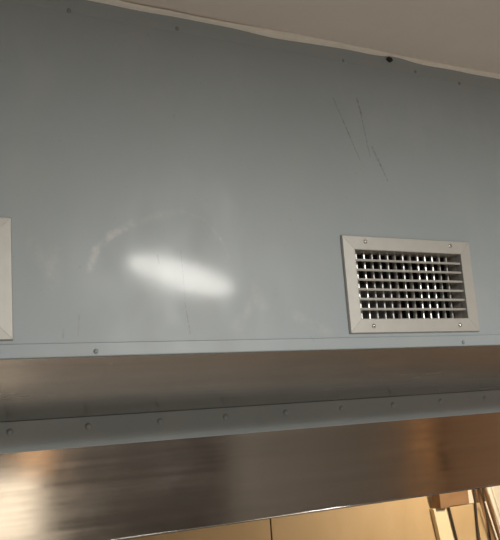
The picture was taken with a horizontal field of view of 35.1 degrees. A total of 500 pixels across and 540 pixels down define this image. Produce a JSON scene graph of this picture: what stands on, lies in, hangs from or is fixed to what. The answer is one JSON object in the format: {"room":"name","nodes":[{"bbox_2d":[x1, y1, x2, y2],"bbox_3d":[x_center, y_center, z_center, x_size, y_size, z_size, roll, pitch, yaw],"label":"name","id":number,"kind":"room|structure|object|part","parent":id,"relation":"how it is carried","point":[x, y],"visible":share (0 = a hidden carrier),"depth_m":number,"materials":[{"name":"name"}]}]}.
{"room":"commercial kitchen","nodes":[
{"label":"commercial kitchen","id":0,"kind":"room"},
{"bbox_2d":[121,0,499,72],"bbox_3d":[1.279,-0.686,1.245,8.000,0.100,5.950,2,-12,-28],"label":"ceiling","id":1,"kind":"structure","parent":0,"point":[461,33],"depth_m":1.58,"materials":[{"name":"beige paint"}]},
{"bbox_2d":[0,0,499,539],"bbox_3d":[0.470,0.235,2.796,4.500,1.022,1.957,2,-12,-28],"label":"exhaust hood","id":2,"kind":"object","parent":1,"relation":"hanging from","point":[179,195],"visible":1,"depth_m":1.58,"materials":[{"name":"blue paint"}]},
{"bbox_2d":[0,217,12,340],"bbox_3d":[-0.573,0.028,1.256,0.340,0.198,0.210,2,-12,-28],"label":"grille","id":3,"kind":"object","parent":2,"relation":"on","point":[6,298],"visible":1,"depth_m":1.24,"materials":[{"name":"metal"}]},
{"bbox_3d":[0.796,0.276,2.191,4.500,0.089,0.594,2,-12,-28],"label":"underside panel","id":4,"kind":"part","parent":2,"relation":"part of","materials":[{"name":"silver metal"}]},
{"bbox_3d":[0.668,0.548,2.414,4.500,0.230,0.010,2,-12,-28],"label":"panel","id":5,"kind":"part","parent":2,"relation":"part of","materials":[{"name":"silver metal"}]},
{"bbox_3d":[0.913,-0.140,1.998,4.500,0.640,0.002,2,-12,-28],"label":"panel","id":6,"kind":"part","parent":2,"relation":"part of","materials":[{"name":"blue paint"}]},
{"bbox_2d":[340,235,479,333],"bbox_3d":[0.291,0.051,1.724,0.340,0.198,0.210,2,-12,-28],"label":"grille","id":7,"kind":"object","parent":2,"relation":"on","point":[393,285],"visible":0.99,"depth_m":1.67,"materials":[{"name":"metal"}]},
{"bbox_3d":[0.219,0.033,1.603,0.004,0.140,0.008,2,-12,-28],"label":"vertical blade","id":8,"kind":"part","parent":7,"relation":"part of","materials":[{"name":"metal"}]},
{"bbox_3d":[0.237,0.034,1.612,0.004,0.140,0.008,6,-14,-42],"label":"vertical blade","id":9,"kind":"part","parent":7,"relation":"part of","materials":[{"name":"metal"}]},
{"bbox_3d":[0.254,0.034,1.621,0.008,0.140,0.004,-13,-13,38],"label":"vertical blade","id":10,"kind":"part","parent":7,"relation":"part of","materials":[{"name":"metal"}]},
{"bbox_3d":[0.272,0.035,1.631,0.008,0.140,0.004,-13,-14,40],"label":"vertical blade","id":11,"kind":"part","parent":7,"relation":"part of","materials":[{"name":"metal"}]},
{"bbox_3d":[0.290,0.035,1.641,0.008,0.140,0.004,-13,-14,40],"label":"vertical blade","id":12,"kind":"part","parent":7,"relation":"part of","materials":[{"name":"metal"}]},
{"bbox_3d":[0.307,0.036,1.650,0.008,0.140,0.004,-12,-13,36],"label":"vertical blade","id":13,"kind":"part","parent":7,"relation":"part of","materials":[{"name":"metal"}]},
{"bbox_3d":[0.325,0.036,1.660,0.004,0.140,0.008,6,-15,-44],"label":"vertical blade","id":14,"kind":"part","parent":7,"relation":"part of","materials":[{"name":"metal"}]},
{"bbox_3d":[0.329,-0.016,1.657,0.282,0.005,0.017,2,-12,-28],"label":"horizontal blade","id":15,"kind":"part","parent":7,"relation":"part of","materials":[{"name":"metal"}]},
{"bbox_3d":[0.331,0.004,1.653,0.282,0.005,0.017,2,-12,-28],"label":"horizontal blade","id":16,"kind":"part","parent":7,"relation":"part of","materials":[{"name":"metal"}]},
{"bbox_3d":[0.332,0.023,1.650,0.282,0.005,0.017,2,-12,-28],"label":"horizontal blade","id":17,"kind":"part","parent":7,"relation":"part of","materials":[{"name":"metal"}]},
{"bbox_3d":[0.334,0.043,1.646,0.282,0.005,0.017,2,-12,-28],"label":"horizontal blade","id":18,"kind":"part","parent":7,"relation":"part of","materials":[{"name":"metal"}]},
{"bbox_3d":[0.342,0.037,1.669,0.008,0.140,0.004,-10,-12,28],"label":"vertical blade","id":19,"kind":"part","parent":7,"relation":"part of","materials":[{"name":"metal"}]},
{"bbox_3d":[0.335,0.061,1.642,0.282,0.008,0.016,2,-12,-28],"label":"horizontal blade","id":20,"kind":"part","parent":7,"relation":"part of","materials":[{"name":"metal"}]},
{"bbox_3d":[0.337,0.082,1.639,0.282,0.005,0.017,2,-12,-28],"label":"horizontal blade","id":21,"kind":"part","parent":7,"relation":"part of","materials":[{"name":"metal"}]},
{"bbox_3d":[0.361,0.037,1.680,0.004,0.140,0.008,2,-12,-28],"label":"vertical blade","id":22,"kind":"part","parent":7,"relation":"part of","materials":[{"name":"metal"}]},
{"bbox_3d":[0.379,0.038,1.689,0.004,0.140,0.008,2,-12,-28],"label":"vertical blade","id":23,"kind":"part","parent":7,"relation":"part of","materials":[{"name":"metal"}]},
{"bbox_3d":[0.396,0.038,1.699,0.004,0.140,0.008,3,-12,-32],"label":"vertical blade","id":24,"kind":"part","parent":7,"relation":"part of","materials":[{"name":"metal"}]},
{"bbox_3d":[0.414,0.039,1.708,0.008,0.140,0.004,-13,-13,38],"label":"vertical blade","id":25,"kind":"part","parent":7,"relation":"part of","materials":[{"name":"metal"}]},
{"bbox_3d":[0.431,0.039,1.718,0.004,0.140,0.008,5,-14,-41],"label":"vertical blade","id":26,"kind":"part","parent":7,"relation":"part of","materials":[{"name":"metal"}]},
{"bbox_2d":[88,0,499,78],"bbox_3d":[0.873,-0.452,2.035,4.550,0.013,0.019,2,-12,-28],"label":"trim","id":27,"kind":"structure","parent":1,"relation":"attached to","point":[277,34],"depth_m":1.60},
{"bbox_2d":[426,486,499,531],"bbox_3d":[0.002,1.285,3.500,8.000,2.758,0.100,2,-12,-28],"label":"wall","id":28,"kind":"structure","parent":0,"point":[496,488],"depth_m":4.14,"materials":[{"name":"beige paint"}]},
{"bbox_2d":[127,519,270,539],"bbox_3d":[-0.514,1.774,3.030,1.469,1.698,0.028,2,-12,-28],"label":"board","id":29,"kind":"object","parent":28,"relation":"attached to","point":[260,529],"visible":0.02,"depth_m":3.39,"materials":[{"name":"beige wood"}]},
{"bbox_2d":[270,496,436,539],"bbox_3d":[0.719,1.808,3.696,1.328,1.698,0.034,2,-12,-28],"label":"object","id":30,"kind":"object","parent":28,"relation":"attached to","point":[406,519],"visible":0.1,"depth_m":3.72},
{"bbox_2d":[431,490,468,508],"bbox_3d":[1.005,1.129,3.968,0.222,0.108,0.098,2,-12,-28],"label":"batten","id":31,"kind":"object","parent":28,"relation":"attached to","point":[446,500],"visible":0.56,"depth_m":3.95,"materials":[{"name":"brown wood"}]},
{"bbox_2d":[448,507,457,539],"bbox_3d":[1.076,1.851,3.815,0.116,1.590,0.015,2,-12,-28],"label":"cable","id":32,"kind":"object","parent":31,"relation":"hanging from","point":[449,510],"visible":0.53,"depth_m":3.90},
{"bbox_3d":[1.036,1.134,4.006,0.132,0.108,0.060,2,-12,-28],"label":"rail","id":33,"kind":"part","parent":31,"relation":"part of","materials":[{"name":"brown wood"}]},
{"bbox_2d":[473,489,478,539],"bbox_3d":[1.183,1.854,3.872,0.030,1.590,0.016,2,-12,-28],"label":"cable","id":34,"kind":"object","parent":31,"relation":"hanging from","point":[474,494],"visible":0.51,"depth_m":3.99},
{"bbox_2d":[472,488,499,539],"bbox_3d":[1.343,1.874,4.023,0.315,1.598,0.032,2,-12,-28],"label":"board","id":35,"kind":"object","parent":28,"relation":"attached to","point":[479,497],"visible":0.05,"depth_m":4.08,"materials":[{"name":"brown wood"}]},
{"bbox_3d":[0.776,2.409,2.014,8.000,0.100,2.950,2,-12,-28],"label":"floor","id":36,"kind":"structure","parent":0,"visible":0},
{"bbox_2d":[430,508,454,539],"bbox_3d":[1.107,1.913,3.846,0.358,1.490,0.027,2,-12,-28],"label":"board","id":37,"kind":"object","parent":36,"relation":"on","point":[443,528],"visible":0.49,"depth_m":3.90,"materials":[{"name":"white wood"}]},
{"bbox_2d":[450,503,476,539],"bbox_3d":[1.155,1.917,3.871,0.268,1.486,0.027,2,-12,-28],"label":"board","id":38,"kind":"object","parent":36,"relation":"on","point":[463,516],"visible":0.78,"depth_m":3.96,"materials":[{"name":"beige wood"}]},
{"bbox_2d":[473,502,488,539],"bbox_3d":[1.301,1.921,3.951,0.255,1.486,0.027,2,-12,-28],"label":"board","id":39,"kind":"object","parent":36,"relation":"on","point":[483,532],"visible":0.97,"depth_m":4.01,"materials":[{"name":"beige wood"}]},
{"bbox_2d":[481,488,490,539],"bbox_3d":[1.246,1.845,3.904,0.031,1.610,0.012,5,-14,-39],"label":"cable","id":40,"kind":"object","parent":39,"relation":"hanging from","point":[485,508],"visible":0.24,"depth_m":4.01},
{"bbox_2d":[485,501,497,539],"bbox_3d":[1.405,1.895,3.910,0.396,1.490,0.009,1,-12,-27],"label":"rod","id":41,"kind":"object","parent":36,"relation":"on","point":[485,501],"visible":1,"depth_m":3.95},
{"bbox_2d":[486,487,499,528],"bbox_3d":[1.444,1.853,3.973,0.443,1.592,0.015,1,-12,-27],"label":"rod","id":42,"kind":"object","parent":36,"relation":"on","point":[487,488],"visible":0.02,"depth_m":4.01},
{"bbox_2d":[491,487,499,514],"bbox_3d":[1.470,1.861,4.029,0.407,1.590,0.010,1,-12,-27],"label":"rod","id":43,"kind":"object","parent":36,"relation":"on","point":[491,487],"visible":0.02,"depth_m":4.07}
]}

